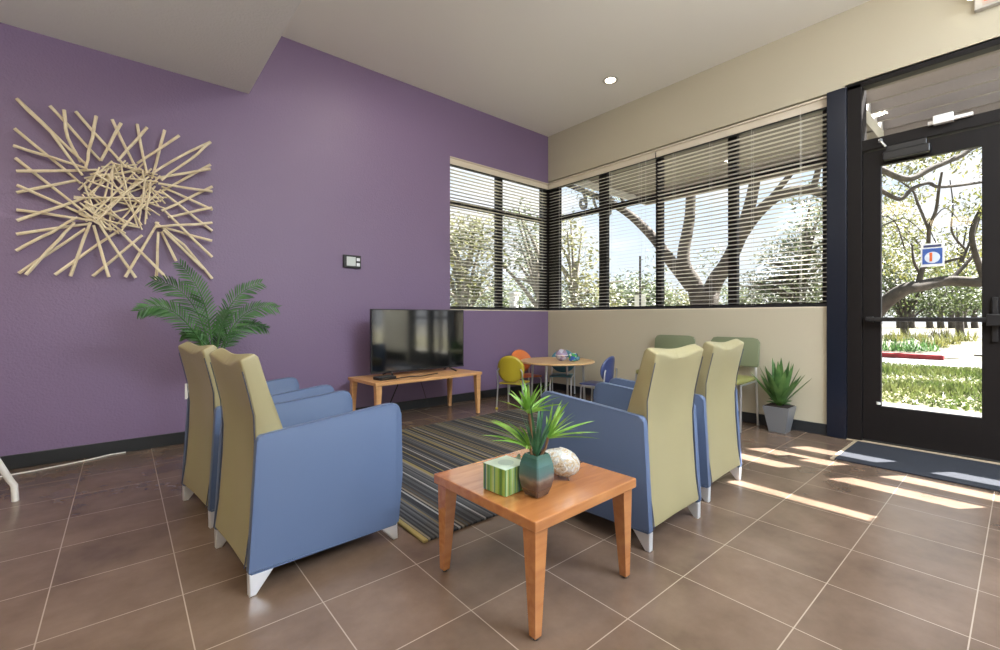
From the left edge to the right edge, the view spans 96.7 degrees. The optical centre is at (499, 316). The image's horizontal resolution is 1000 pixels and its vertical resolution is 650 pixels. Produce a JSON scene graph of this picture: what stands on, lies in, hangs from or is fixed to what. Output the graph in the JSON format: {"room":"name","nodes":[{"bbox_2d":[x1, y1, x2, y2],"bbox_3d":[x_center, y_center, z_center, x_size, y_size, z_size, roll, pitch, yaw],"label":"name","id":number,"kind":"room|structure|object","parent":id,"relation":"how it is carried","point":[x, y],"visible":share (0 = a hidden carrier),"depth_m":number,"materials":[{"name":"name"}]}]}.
{"room":"waiting room","nodes":[
{"label":"waiting room","id":0,"kind":"room"},
{"bbox_2d":[0,22,549,455],"bbox_3d":[-3.156,-0.793,3.351,10.323,3.686,0.170,0,0,-40],"label":"wall","id":1,"kind":"structure","parent":0,"point":[326,157],"depth_m":3.93,"materials":[{"name":"purple paint"}]},
{"bbox_2d":[13,98,212,279],"bbox_3d":[-2.869,-0.894,3.399,1.162,1.226,0.091,0,0,-40],"label":"wall sculpture","id":2,"kind":"object","parent":1,"relation":"attached to","point":[143,198],"visible":0.99,"depth_m":3.34,"materials":[{"name":"beige wood"}]},
{"bbox_2d":[0,0,301,93],"bbox_3d":[-1.820,-2.396,-1.359,6.266,0.781,9.082,0,0,-40],"label":"soffit","id":3,"kind":"object","parent":1,"relation":"attached to","point":[225,43],"depth_m":3.08,"materials":[{"name":"white paint"}]},
{"bbox_2d":[185,384,188,398],"bbox_3d":[-2.584,0.620,3.717,0.080,0.130,0.011,0,0,-40],"label":"wall outlet","id":4,"kind":"object","parent":1,"relation":"attached to","point":[186,391],"visible":0.29,"depth_m":3.70,"materials":[{"name":"white plastic"}]},
{"bbox_2d":[0,382,547,469],"bbox_3d":[-3.085,1.000,3.290,9.953,0.100,0.014,0,0,-40],"label":"baseboard","id":5,"kind":"structure","parent":1,"relation":"attached to","point":[16,461],"depth_m":3.45,"materials":[{"name":"black rubber"}]},
{"bbox_2d":[343,254,360,268],"bbox_3d":[-1.528,-0.570,4.598,0.184,0.132,0.034,0,0,-40],"label":"thermostat","id":6,"kind":"object","parent":1,"relation":"attached to","point":[349,261],"visible":1,"depth_m":4.58,"materials":[{"name":"black plastic"}]},
{"bbox_2d":[450,309,545,310],"bbox_3d":[0.058,-0.084,6.026,1.820,0.016,0.086,0,0,-40],"label":"trim","id":7,"kind":"structure","parent":1,"relation":"attached to","point":[450,309],"depth_m":5.92,"materials":[{"name":"beige"}]},
{"bbox_2d":[450,156,547,184],"bbox_3d":[0.055,-1.951,6.076,1.878,0.016,0.162,0,0,-40],"label":"trim","id":8,"kind":"structure","parent":1,"relation":"attached to","point":[450,156],"depth_m":5.89,"materials":[{"name":"beige"}]},
{"bbox_2d":[450,178,548,310],"bbox_3d":[0.036,-1.018,6.104,1.888,1.875,0.100,0,0,-40],"label":"window","id":9,"kind":"structure","parent":1,"relation":"in","point":[498,301],"depth_m":6.14,"materials":[{"name":"brown metal"}]},
{"bbox_2d":[450,158,547,309],"bbox_3d":[0.032,-1.018,6.004,1.728,1.848,0.064,0,0,-40],"label":"blind","id":10,"kind":"object","parent":9,"relation":"attached to","point":[455,163],"visible":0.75,"depth_m":5.91,"materials":[{"name":"white plastic"}]},
{"bbox_2d":[0,389,999,649],"bbox_3d":[-0.273,1.110,-0.047,10.323,0.120,9.082,0,0,-40],"label":"floor","id":11,"kind":"structure","parent":0,"point":[807,550],"depth_m":1.83,"materials":[{"name":"tile"}]},
{"bbox_2d":[0,458,18,501],"bbox_3d":[-3.059,0.620,2.283,0.440,0.861,0.700,0,0,19],"label":"chair","id":12,"kind":"object","parent":11,"relation":"on","point":[4,472],"visible":1,"depth_m":2.51,"materials":[{"name":"white metal"}]},
{"bbox_2d":[0,452,125,476],"bbox_3d":[-3.166,1.045,3.056,0.058,0.008,0.940,0,0,37],"label":"cable","id":13,"kind":"object","parent":11,"relation":"on","point":[120,452],"visible":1,"depth_m":3.14,"materials":[{"name":"white plastic"}]},
{"bbox_2d":[131,258,280,348],"bbox_3d":[-2.089,0.323,3.224,0.911,1.454,0.380,0,0,-40],"label":"potted palm","id":14,"kind":"object","parent":11,"relation":"on","point":[195,335],"visible":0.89,"depth_m":3.18,"materials":[{"name":"green plant"}]},
{"bbox_2d":[178,341,333,527],"bbox_3d":[-1.418,0.596,2.616,0.532,0.909,0.686,0,0,42],"label":"armchair","id":15,"kind":"object","parent":11,"relation":"on","point":[203,413],"visible":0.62,"depth_m":2.42,"materials":[{"name":"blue fabric"}]},
{"bbox_2d":[209,348,402,596],"bbox_3d":[-0.896,0.596,2.073,0.686,0.909,0.532,0,0,-45],"label":"armchair","id":16,"kind":"object","parent":11,"relation":"on","point":[302,477],"visible":1,"depth_m":1.86,"materials":[{"name":"blue fabric"}]},
{"bbox_2d":[348,368,481,413],"bbox_3d":[-0.847,0.823,4.606,1.250,0.455,0.580,0,0,-43],"label":"stand","id":17,"kind":"object","parent":11,"relation":"on","point":[449,374],"visible":0.7,"depth_m":4.51,"materials":[{"name":"brown wood"}]},
{"bbox_2d":[373,375,395,380],"bbox_3d":[-1.093,0.579,4.225,0.122,0.030,0.180,0,0,42],"label":"media box","id":18,"kind":"object","parent":17,"relation":"on","point":[384,377],"visible":1,"depth_m":4.19,"materials":[{"name":"black plastic"}]},
{"bbox_2d":[370,309,463,374],"bbox_3d":[-0.836,0.258,4.694,1.096,0.673,0.246,0,0,-39],"label":"television","id":19,"kind":"object","parent":17,"relation":"on","point":[400,339],"visible":0.98,"depth_m":4.64,"materials":[{"name":"black plastic"}]},
{"bbox_2d":[396,373,437,378],"bbox_3d":[-0.817,0.587,4.425,0.060,0.014,0.527,0,0,45],"label":"cable","id":20,"kind":"object","parent":17,"relation":"on","point":[433,373],"visible":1,"depth_m":4.41,"materials":[{"name":"black plastic"}]},
{"bbox_2d":[398,408,537,542],"bbox_3d":[-0.021,1.042,3.596,2.498,0.014,1.920,0,0,-40],"label":"striped rug","id":21,"kind":"object","parent":11,"relation":"on","point":[427,450],"visible":0.37,"depth_m":3.30,"materials":[{"name":"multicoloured carpet"}]},
{"bbox_2d":[495,356,529,409],"bbox_3d":[0.164,0.745,5.189,0.332,0.610,0.374,0,0,22],"label":"child chair","id":22,"kind":"object","parent":11,"relation":"on","point":[511,369],"visible":0.88,"depth_m":5.06,"materials":[{"name":"yellow plastic"}]},
{"bbox_2d":[509,350,541,397],"bbox_3d":[0.332,0.745,5.842,0.332,0.610,0.374,0,0,-30],"label":"child chair","id":23,"kind":"object","parent":11,"relation":"on","point":[520,354],"visible":0.33,"depth_m":5.95,"materials":[{"name":"orange plastic"}]},
{"bbox_2d":[434,447,635,640],"bbox_3d":[0.138,0.850,1.819,0.585,0.400,0.585,0,0,-42],"label":"coffee table","id":24,"kind":"object","parent":11,"relation":"on","point":[591,486],"visible":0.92,"depth_m":1.67,"materials":[{"name":"brown wood"}]},
{"bbox_2d":[483,455,522,496],"bbox_3d":[0.022,0.599,1.682,0.123,0.099,0.119,0,0,-44],"label":"tissue box","id":25,"kind":"object","parent":24,"relation":"on","point":[501,474],"visible":0.94,"depth_m":1.64,"materials":[{"name":"green cardboard"}]},
{"bbox_2d":[483,380,598,497],"bbox_3d":[0.150,0.436,1.615,0.444,0.424,0.327,0,0,-3],"label":"potted plant","id":26,"kind":"object","parent":24,"relation":"on","point":[536,469],"visible":1,"depth_m":1.60,"materials":[{"name":"green plant"}]},
{"bbox_2d":[545,447,579,480],"bbox_3d":[0.236,0.586,1.783,0.165,0.130,0.101,0,0,2],"label":"shell ornament","id":27,"kind":"object","parent":24,"relation":"on","point":[566,463],"visible":0.77,"depth_m":1.75,"materials":[{"name":"white"}]},
{"bbox_2d":[521,357,594,399],"bbox_3d":[0.704,0.792,5.476,0.904,0.515,0.904,0,0,-40],"label":"table","id":28,"kind":"object","parent":11,"relation":"on","point":[541,361],"visible":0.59,"depth_m":5.33,"materials":[{"name":"brown wood"}]},
{"bbox_2d":[556,349,567,360],"bbox_3d":[0.746,0.462,5.381,0.158,0.146,0.158,0,0,-40],"label":"ball","id":29,"kind":"object","parent":28,"relation":"on","point":[561,354],"visible":0.98,"depth_m":5.33,"materials":[{"name":"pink plastic"}]},
{"bbox_2d":[569,353,579,360],"bbox_3d":[0.897,0.487,5.380,0.110,0.095,0.150,0,0,21],"label":"toy","id":30,"kind":"object","parent":28,"relation":"on","point":[572,356],"visible":0.99,"depth_m":5.32,"materials":[{"name":"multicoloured plastic"}]},
{"bbox_2d":[549,349,575,395],"bbox_3d":[0.817,0.745,5.863,0.332,0.610,0.374,0,0,15],"label":"child chair","id":31,"kind":"object","parent":11,"relation":"on","point":[557,368],"visible":0.38,"depth_m":5.95,"materials":[{"name":"blue plastic"}]},
{"bbox_2d":[579,356,616,401],"bbox_3d":[1.136,0.745,5.096,0.374,0.610,0.332,0,0,40],"label":"child chair","id":32,"kind":"object","parent":11,"relation":"on","point":[607,368],"visible":0.56,"depth_m":4.99,"materials":[{"name":"blue plastic"}]},
{"bbox_2d":[540,344,702,551],"bbox_3d":[0.643,0.596,2.390,0.532,0.909,0.686,0,0,-42],"label":"armchair","id":33,"kind":"object","parent":11,"relation":"on","point":[646,432],"visible":0.84,"depth_m":2.15,"materials":[{"name":"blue fabric"}]},
{"bbox_2d":[635,335,694,380],"bbox_3d":[1.790,0.628,4.837,0.469,0.846,0.464,0,0,-40],"label":"chair","id":34,"kind":"object","parent":11,"relation":"on","point":[661,341],"visible":0.26,"depth_m":4.96,"materials":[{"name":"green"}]},
{"bbox_2d":[609,339,743,501],"bbox_3d":[1.149,0.596,2.924,0.532,0.909,0.686,0,0,-43],"label":"armchair","id":35,"kind":"object","parent":11,"relation":"on","point":[716,395],"visible":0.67,"depth_m":2.67,"materials":[{"name":"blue fabric"}]},
{"bbox_2d":[711,337,759,432],"bbox_3d":[2.204,0.628,4.349,0.469,0.846,0.464,0,0,-40],"label":"chair","id":36,"kind":"object","parent":11,"relation":"on","point":[750,356],"visible":0.48,"depth_m":4.31,"materials":[{"name":"green plastic"}]},
{"bbox_2d":[751,358,810,433],"bbox_3d":[2.538,0.713,4.058,0.334,0.674,0.487,0,0,-40],"label":"potted plant","id":37,"kind":"object","parent":11,"relation":"on","point":[779,415],"visible":1,"depth_m":4.02,"materials":[{"name":"green plant"}]},
{"bbox_2d":[830,440,999,491],"bbox_3d":[3.337,1.044,2.783,0.740,0.010,1.925,0,0,-40],"label":"door mat","id":38,"kind":"object","parent":11,"relation":"on","point":[969,472],"visible":1,"depth_m":3.13,"materials":[{"name":"grey"}]},
{"bbox_2d":[282,0,869,136],"bbox_3d":[2.116,-2.711,1.980,4.057,0.150,9.082,0,0,-40],"label":"ceiling","id":39,"kind":"structure","parent":0,"point":[539,66],"depth_m":4.24,"materials":[{"name":"white paint"}]},
{"bbox_2d":[603,76,617,84],"bbox_3d":[1.228,-2.631,4.951,0.170,0.007,0.170,0,0,-40],"label":"recessed light","id":40,"kind":"object","parent":39,"relation":"in","point":[610,79],"visible":1,"depth_m":4.95,"materials":[{"name":"beige"}]},
{"bbox_2d":[548,0,999,423],"bbox_3d":[3.652,-0.793,3.173,0.170,3.686,8.912,0,0,-40],"label":"wall","id":41,"kind":"structure","parent":0,"point":[872,38],"depth_m":4.35,"materials":[{"name":"beige paint"}]},
{"bbox_2d":[548,382,826,435],"bbox_3d":[1.796,1.000,5.219,0.014,0.100,3.390,0,0,-40],"label":"baseboard","id":42,"kind":"structure","parent":41,"relation":"attached to","point":[798,425],"depth_m":4.32,"materials":[{"name":"black rubber"}]},
{"bbox_2d":[548,96,826,184],"bbox_3d":[1.862,-1.951,5.283,0.162,0.016,3.398,0,0,-40],"label":"trim","id":43,"kind":"structure","parent":41,"relation":"attached to","point":[824,97],"depth_m":4.77,"materials":[{"name":"beige"}]},
{"bbox_2d":[549,110,826,310],"bbox_3d":[1.844,-1.018,5.363,0.070,1.875,3.548,0,0,-40],"label":"window","id":44,"kind":"structure","parent":41,"relation":"in","point":[733,298],"depth_m":5.28,"materials":[{"name":"brown metal"}]},
{"bbox_2d":[548,152,656,309],"bbox_3d":[1.283,-1.018,5.904,0.064,1.848,1.722,0,0,-40],"label":"blind","id":45,"kind":"object","parent":44,"relation":"attached to","point":[650,157],"visible":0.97,"depth_m":5.75,"materials":[{"name":"white plastic"}]},
{"bbox_2d":[656,99,826,308],"bbox_3d":[2.387,-1.018,4.603,0.064,1.848,1.660,0,0,-40],"label":"blind","id":46,"kind":"object","parent":44,"relation":"attached to","point":[819,106],"visible":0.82,"depth_m":4.48,"materials":[{"name":"white plastic"}]},
{"bbox_2d":[550,306,826,310],"bbox_3d":[1.819,-0.084,5.271,0.086,0.016,3.440,0,0,-40],"label":"trim","id":47,"kind":"structure","parent":41,"relation":"attached to","point":[821,306],"depth_m":4.82,"materials":[{"name":"beige"}]},
{"bbox_2d":[827,87,846,438],"bbox_3d":[2.995,-0.460,3.925,0.200,3.020,0.140,0,0,-40],"label":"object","id":48,"kind":"structure","parent":41,"relation":"attached to","point":[837,99],"depth_m":3.85,"materials":[{"name":"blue metal"}]},
{"bbox_2d":[845,42,984,86],"bbox_3d":[3.592,-1.988,3.179,0.085,0.015,1.800,0,0,-40],"label":"trim","id":49,"kind":"structure","parent":41,"relation":"attached to","point":[980,42],"depth_m":3.54,"materials":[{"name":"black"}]},
{"bbox_2d":[846,438,999,463],"bbox_3d":[3.558,1.046,3.141,0.055,0.008,1.785,0,0,-40],"label":"trim","id":50,"kind":"structure","parent":41,"relation":"attached to","point":[847,438],"depth_m":3.44,"materials":[{"name":"beige"}]},
{"bbox_2d":[847,38,999,462],"bbox_3d":[3.644,-0.465,3.175,0.180,3.030,1.845,0,0,-40],"label":"trim","id":51,"kind":"structure","parent":41,"relation":"attached to","point":[857,144],"depth_m":3.75,"materials":[{"name":"brown metal"}]},
{"bbox_2d":[878,111,972,146],"bbox_3d":[3.263,-1.446,3.433,0.067,0.159,0.533,0,0,-40],"label":"transom latch","id":52,"kind":"object","parent":41,"relation":"attached to","point":[948,117],"visible":1,"depth_m":3.33,"materials":[{"name":"white plastic"}]},
{"bbox_2d":[863,124,999,460],"bbox_3d":[3.319,-0.175,3.446,0.124,2.410,0.810,0,0,-40],"label":"door","id":53,"kind":"structure","parent":41,"relation":"in","point":[979,437],"depth_m":3.43,"materials":[{"name":"brown metal"}]},
{"bbox_2d":[921,242,943,266],"bbox_3d":[3.351,-0.480,3.449,0.009,0.180,0.132,0,0,-40],"label":"decal","id":54,"kind":"object","parent":53,"relation":"attached to","point":[932,254],"visible":1,"depth_m":3.45,"materials":[{"name":"white plastic"}]},
{"bbox_2d":[968,0,999,12],"bbox_3d":[3.501,-2.317,3.086,0.175,0.205,0.375,0,0,-40],"label":"exit sign","id":55,"kind":"object","parent":41,"relation":"attached to","point":[979,5],"visible":1,"depth_m":3.19,"materials":[{"name":"grey plastic"}]},
{"label":"outside","id":56,"kind":"structure","parent":0,"visible":0},
{"bbox_2d":[882,331,981,338],"bbox_3d":[9.942,1.110,47.785,13.000,0.080,180.000,0,0,-40],"label":"ground","id":57,"kind":"structure","parent":56,"point":[911,332],"depth_m":28.50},
{"bbox_2d":[562,277,598,307],"bbox_3d":[7.514,-1.480,44.806,9.412,5.141,6.245,0,0,21],"label":"tree","id":58,"kind":"object","parent":57,"relation":"on","point":[592,296],"visible":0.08,"depth_m":44.20,"materials":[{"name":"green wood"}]},
{"bbox_2d":[586,282,651,306],"bbox_3d":[13.462,-1.421,49.943,9.179,5.023,5.957,0,0,29],"label":"tree","id":59,"kind":"object","parent":57,"relation":"on","point":[632,289],"visible":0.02,"depth_m":49.37,"materials":[{"name":"green plant"}]},
{"bbox_2d":[882,208,981,336],"bbox_3d":[23.720,-2.939,24.428,9.032,8.073,7.091,0,0,28],"label":"leafy tree","id":60,"kind":"object","parent":57,"relation":"on","point":[904,305],"visible":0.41,"depth_m":23.68,"materials":[{"name":"green plant"}]},
{"bbox_2d":[882,184,981,334],"bbox_3d":[25.413,-3.281,25.937,8.361,8.736,3.915,0,0,-4],"label":"leafy tree","id":61,"kind":"object","parent":57,"relation":"on","point":[958,325],"visible":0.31,"depth_m":25.93,"materials":[{"name":"green plant"}]},
{"bbox_2d":[928,326,951,336],"bbox_3d":[23.799,0.783,23.957,1.522,0.613,1.452,0,0,-40],"label":"shrub","id":62,"kind":"object","parent":57,"relation":"on","point":[946,331],"visible":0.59,"depth_m":23.96,"materials":[{"name":"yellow plant"}]},
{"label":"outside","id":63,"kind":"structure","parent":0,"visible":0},
{"bbox_2d":[882,362,981,412],"bbox_3d":[1.497,1.130,14.386,6.300,0.100,100.000,0,0,-40],"label":"ground","id":64,"kind":"structure","parent":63,"point":[905,397],"depth_m":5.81,"materials":[{"name":"green plant"}]},
{"bbox_2d":[490,198,571,307],"bbox_3d":[0.833,-0.971,12.012,1.773,4.130,2.859,0,0,32],"label":"leafy tree","id":65,"kind":"object","parent":64,"relation":"on","point":[530,278],"visible":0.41,"depth_m":11.60,"materials":[{"name":"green plant"}]},
{"bbox_2d":[531,212,633,307],"bbox_3d":[2.819,-1.263,15.004,3.732,4.722,3.704,0,0,-40],"label":"leafy tree","id":66,"kind":"object","parent":64,"relation":"on","point":[574,275],"visible":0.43,"depth_m":14.86,"materials":[{"name":"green plant"}]},
{"bbox_2d":[634,256,645,305],"bbox_3d":[4.091,-0.345,13.000,0.320,2.850,0.060,0,0,0],"label":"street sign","id":67,"kind":"object","parent":64,"relation":"on","point":[642,297],"visible":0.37,"depth_m":12.99,"materials":[{"name":"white metal"}]},
{"bbox_2d":[566,169,821,304],"bbox_3d":[3.762,-2.070,9.126,9.169,6.332,5.917,0,0,17],"label":"oak tree","id":68,"kind":"object","parent":64,"relation":"on","point":[702,299],"visible":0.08,"depth_m":8.87,"materials":[{"name":"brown plant"}]},
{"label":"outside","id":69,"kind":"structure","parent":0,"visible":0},
{"bbox_2d":[882,402,981,416],"bbox_3d":[1.424,1.120,7.767,2.377,0.100,70.000,0,0,-40],"label":"ground","id":70,"kind":"structure","parent":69,"point":[932,409],"depth_m":5.14,"materials":[{"name":"concrete"}]},
{"bbox_2d":[450,211,509,306],"bbox_3d":[-1.024,-1.011,11.622,2.974,4.204,3.436,0,0,-40],"label":"leafy tree","id":71,"kind":"object","parent":70,"relation":"on","point":[475,296],"visible":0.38,"depth_m":10.88,"materials":[{"name":"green plant"}]},
{"bbox_2d":[508,292,519,307],"bbox_3d":[0.299,0.280,9.500,0.170,1.600,0.170,0,0,-40],"label":"post","id":72,"kind":"object","parent":70,"relation":"on","point":[511,294],"visible":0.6,"depth_m":9.45,"materials":[{"name":"grey"}]},
{"bbox_2d":[645,49,999,204],"bbox_3d":[4.350,-0.625,4.236,2.264,3.410,7.870,0,0,-40],"label":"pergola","id":73,"kind":"object","parent":70,"relation":"on","point":[972,84],"visible":0.45,"depth_m":4.24,"materials":[{"name":"grey paint"}]},
{"bbox_2d":[574,112,877,204],"bbox_3d":[2.836,-2.155,5.997,2.234,0.310,3.325,0,0,-40],"label":"canopy","id":74,"kind":"object","parent":73,"relation":"attached to","point":[870,134],"visible":0.23,"depth_m":5.98,"materials":[{"name":"grey paint"}]},
{"bbox_2d":[575,186,614,214],"bbox_3d":[1.527,-1.847,7.087,1.000,0.386,0.024,0,0,-40],"label":"address numerals","id":75,"kind":"object","parent":74,"relation":"hanging from","point":[586,191],"visible":0.43,"depth_m":6.92,"materials":[{"name":"grey metal"}]},
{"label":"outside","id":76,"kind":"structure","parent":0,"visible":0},
{"bbox_2d":[882,357,981,367],"bbox_3d":[4.661,1.137,17.071,2.000,0.105,100.000,0,0,-40],"label":"ground","id":77,"kind":"structure","parent":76,"point":[884,359],"depth_m":10.56,"materials":[{"name":"white concrete"}]},
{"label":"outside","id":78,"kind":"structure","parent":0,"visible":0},
{"bbox_2d":[882,324,981,361],"bbox_3d":[24.081,1.140,53.226,74.400,0.100,130.000,0,0,-40],"label":"ground","id":79,"kind":"structure","parent":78,"point":[965,351],"depth_m":15.80,"materials":[{"name":"white concrete"}]},
{"bbox_2d":[450,280,508,306],"bbox_3d":[-3.081,-1.443,45.026,8.945,5.066,6.278,0,0,33],"label":"tree","id":80,"kind":"object","parent":79,"relation":"on","point":[451,302],"visible":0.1,"depth_m":44.60,"materials":[{"name":"green plant"}]},
{"bbox_2d":[475,273,566,307],"bbox_3d":[1.642,-1.362,39.844,7.356,4.904,8.243,0,0,-40],"label":"tree","id":81,"kind":"object","parent":79,"relation":"on","point":[505,300],"visible":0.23,"depth_m":39.44,"materials":[{"name":"green plant"}]},
{"bbox_2d":[592,269,683,306],"bbox_3d":[5.815,-0.512,19.035,3.631,3.216,3.368,0,0,-40],"label":"leafy tree","id":82,"kind":"object","parent":79,"relation":"on","point":[635,280],"visible":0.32,"depth_m":18.61,"materials":[{"name":"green plant"}]},
{"bbox_2d":[643,284,688,305],"bbox_3d":[19.798,-1.519,55.016,8.864,5.219,6.350,0,0,35],"label":"tree","id":83,"kind":"object","parent":79,"relation":"on","point":[669,284],"visible":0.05,"depth_m":54.01,"materials":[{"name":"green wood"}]},
{"bbox_2d":[646,284,689,305],"bbox_3d":[9.641,-0.371,24.056,3.822,2.934,3.806,0,0,-40],"label":"leafy tree","id":84,"kind":"object","parent":79,"relation":"on","point":[685,298],"visible":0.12,"depth_m":23.75,"materials":[{"name":"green plant"}]},
{"bbox_2d":[681,281,763,304],"bbox_3d":[24.657,-1.483,49.906,7.097,5.146,8.034,0,0,-40],"label":"tree","id":85,"kind":"object","parent":79,"relation":"on","point":[725,288],"visible":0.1,"depth_m":49.14,"materials":[{"name":"green plant"}]},
{"bbox_2d":[720,279,819,303],"bbox_3d":[27.303,-1.486,45.120,7.138,5.151,8.647,0,0,-40],"label":"tree","id":86,"kind":"object","parent":79,"relation":"on","point":[751,300],"visible":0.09,"depth_m":44.51,"materials":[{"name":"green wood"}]},
{"bbox_2d":[725,200,821,303],"bbox_3d":[9.359,-1.341,14.221,3.936,4.872,3.201,0,0,27],"label":"oak tree","id":87,"kind":"object","parent":79,"relation":"on","point":[802,296],"visible":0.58,"depth_m":13.93,"materials":[{"name":"green plant"}]},
{"bbox_2d":[772,283,820,302],"bbox_3d":[31.802,-1.420,44.986,9.062,5.021,6.429,0,0,-7],"label":"tree","id":88,"kind":"object","parent":79,"relation":"on","point":[810,283],"visible":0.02,"depth_m":45.39,"materials":[{"name":"green plant"}]},
{"bbox_2d":[882,337,904,350],"bbox_3d":[12.747,0.857,14.576,1.199,0.466,1.033,0,0,-40],"label":"shrub","id":89,"kind":"object","parent":79,"relation":"on","point":[886,348],"visible":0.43,"depth_m":14.42,"materials":[{"name":"green plant"}]},
{"bbox_2d":[882,327,908,340],"bbox_3d":[17.680,0.786,19.969,1.343,0.607,1.262,0,0,21],"label":"shrub","id":90,"kind":"object","parent":79,"relation":"on","point":[898,338],"visible":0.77,"depth_m":19.94,"materials":[{"name":"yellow plant"}]},
{"bbox_2d":[884,305,917,316],"bbox_3d":[59.713,-1.467,69.995,7.024,5.114,8.546,0,0,-40],"label":"tree","id":91,"kind":"object","parent":79,"relation":"on","point":[888,314],"visible":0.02,"depth_m":69.18,"materials":[{"name":"plant"}]},
{"bbox_2d":[882,338,922,351],"bbox_3d":[12.665,0.858,14.133,1.260,0.465,1.142,0,0,13],"label":"shrub","id":92,"kind":"object","parent":79,"relation":"on","point":[894,341],"visible":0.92,"depth_m":14.05,"materials":[{"name":"green plant"}]},
{"bbox_2d":[885,293,929,327],"bbox_3d":[39.593,-0.936,43.933,4.472,4.079,4.284,0,0,-2],"label":"leafy tree","id":93,"kind":"object","parent":79,"relation":"on","point":[897,323],"visible":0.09,"depth_m":42.27,"materials":[{"name":"green plant"}]},
{"bbox_2d":[882,352,944,359],"bbox_3d":[5.098,1.025,18.295,0.250,0.130,18.700,0,0,-40],"label":"curb","id":94,"kind":"object","parent":79,"relation":"on","point":[884,354],"visible":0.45,"depth_m":11.51,"materials":[{"name":"red concrete"}]},
{"bbox_2d":[898,336,932,350],"bbox_3d":[13.531,0.851,14.521,1.290,0.478,1.018,0,0,-40],"label":"shrub","id":95,"kind":"object","parent":79,"relation":"on","point":[926,343],"visible":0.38,"depth_m":14.56,"materials":[{"name":"green plant"}]},
{"bbox_2d":[892,292,940,327],"bbox_3d":[40.617,-1.008,43.640,5.281,4.220,4.141,0,0,-40],"label":"leafy tree","id":96,"kind":"object","parent":79,"relation":"on","point":[910,324],"visible":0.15,"depth_m":41.91,"materials":[{"name":"green plant"}]},
{"bbox_2d":[903,329,933,339],"bbox_3d":[19.487,0.778,20.929,1.442,0.624,1.506,0,0,-40],"label":"shrub","id":97,"kind":"object","parent":79,"relation":"on","point":[910,335],"visible":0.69,"depth_m":20.83,"materials":[{"name":"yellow plant"}]},
{"bbox_2d":[905,339,945,351],"bbox_3d":[13.559,0.860,14.120,1.019,0.459,0.996,0,0,36],"label":"shrub","id":98,"kind":"object","parent":79,"relation":"on","point":[923,343],"visible":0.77,"depth_m":14.13,"materials":[{"name":"green plant"}]},
{"bbox_2d":[914,287,946,327],"bbox_3d":[42.733,-1.078,43.809,4.255,4.361,4.754,0,0,8],"label":"leafy tree","id":99,"kind":"object","parent":79,"relation":"on","point":[928,324],"visible":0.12,"depth_m":41.99,"materials":[{"name":"green plant"}]},
{"bbox_2d":[882,147,981,316],"bbox_3d":[12.097,-1.938,12.668,7.086,6.106,3.317,0,0,-40],"label":"oak tree","id":100,"kind":"object","parent":79,"relation":"on","point":[897,293],"visible":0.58,"depth_m":12.36,"materials":[{"name":"green plant"}]},
{"bbox_2d":[914,332,961,347],"bbox_3d":[15.698,0.792,15.981,1.331,0.596,1.325,0,0,24],"label":"shrub","id":101,"kind":"object","parent":79,"relation":"on","point":[938,341],"visible":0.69,"depth_m":15.97,"materials":[{"name":"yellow plant"}]},
{"bbox_2d":[919,291,972,327],"bbox_3d":[43.657,-1.090,43.507,4.068,4.382,4.910,0,0,23],"label":"leafy tree","id":102,"kind":"object","parent":79,"relation":"on","point":[939,324],"visible":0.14,"depth_m":41.98,"materials":[{"name":"green plant"}]},
{"bbox_2d":[932,329,966,344],"bbox_3d":[17.921,0.793,17.866,1.361,0.594,1.360,0,0,-40],"label":"shrub","id":103,"kind":"object","parent":79,"relation":"on","point":[955,338],"visible":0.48,"depth_m":17.65,"materials":[{"name":"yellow plant"}]},
{"bbox_2d":[928,287,979,327],"bbox_3d":[44.843,-0.961,43.648,4.003,4.127,4.760,0,0,14],"label":"leafy tree","id":104,"kind":"object","parent":79,"relation":"on","point":[950,324],"visible":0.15,"depth_m":41.97,"materials":[{"name":"green plant"}]},
{"bbox_2d":[947,328,979,341],"bbox_3d":[20.988,0.787,20.016,1.388,0.607,1.408,0,0,22],"label":"shrub","id":105,"kind":"object","parent":79,"relation":"on","point":[968,336],"visible":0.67,"depth_m":19.88,"materials":[{"name":"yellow plant"}]},
{"bbox_2d":[947,289,981,327],"bbox_3d":[45.867,-1.042,43.773,3.822,4.287,4.890,0,0,13],"label":"leafy tree","id":106,"kind":"object","parent":79,"relation":"on","point":[965,315],"visible":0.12,"depth_m":41.91,"materials":[{"name":"green plant"}]},
{"bbox_2d":[967,289,981,327],"bbox_3d":[47.132,-1.025,43.791,4.622,4.255,4.704,0,0,8],"label":"leafy tree","id":107,"kind":"object","parent":79,"relation":"on","point":[973,324],"visible":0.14,"depth_m":41.92,"materials":[{"name":"green plant"}]},
{"bbox_2d":[974,349,981,355],"bbox_3d":[20.994,1.065,10.537,14.350,0.050,12.900,0,0,-40],"label":"path","id":108,"kind":"structure","parent":79,"relation":"on","point":[979,353],"depth_m":12.61,"materials":[{"name":"concrete"}]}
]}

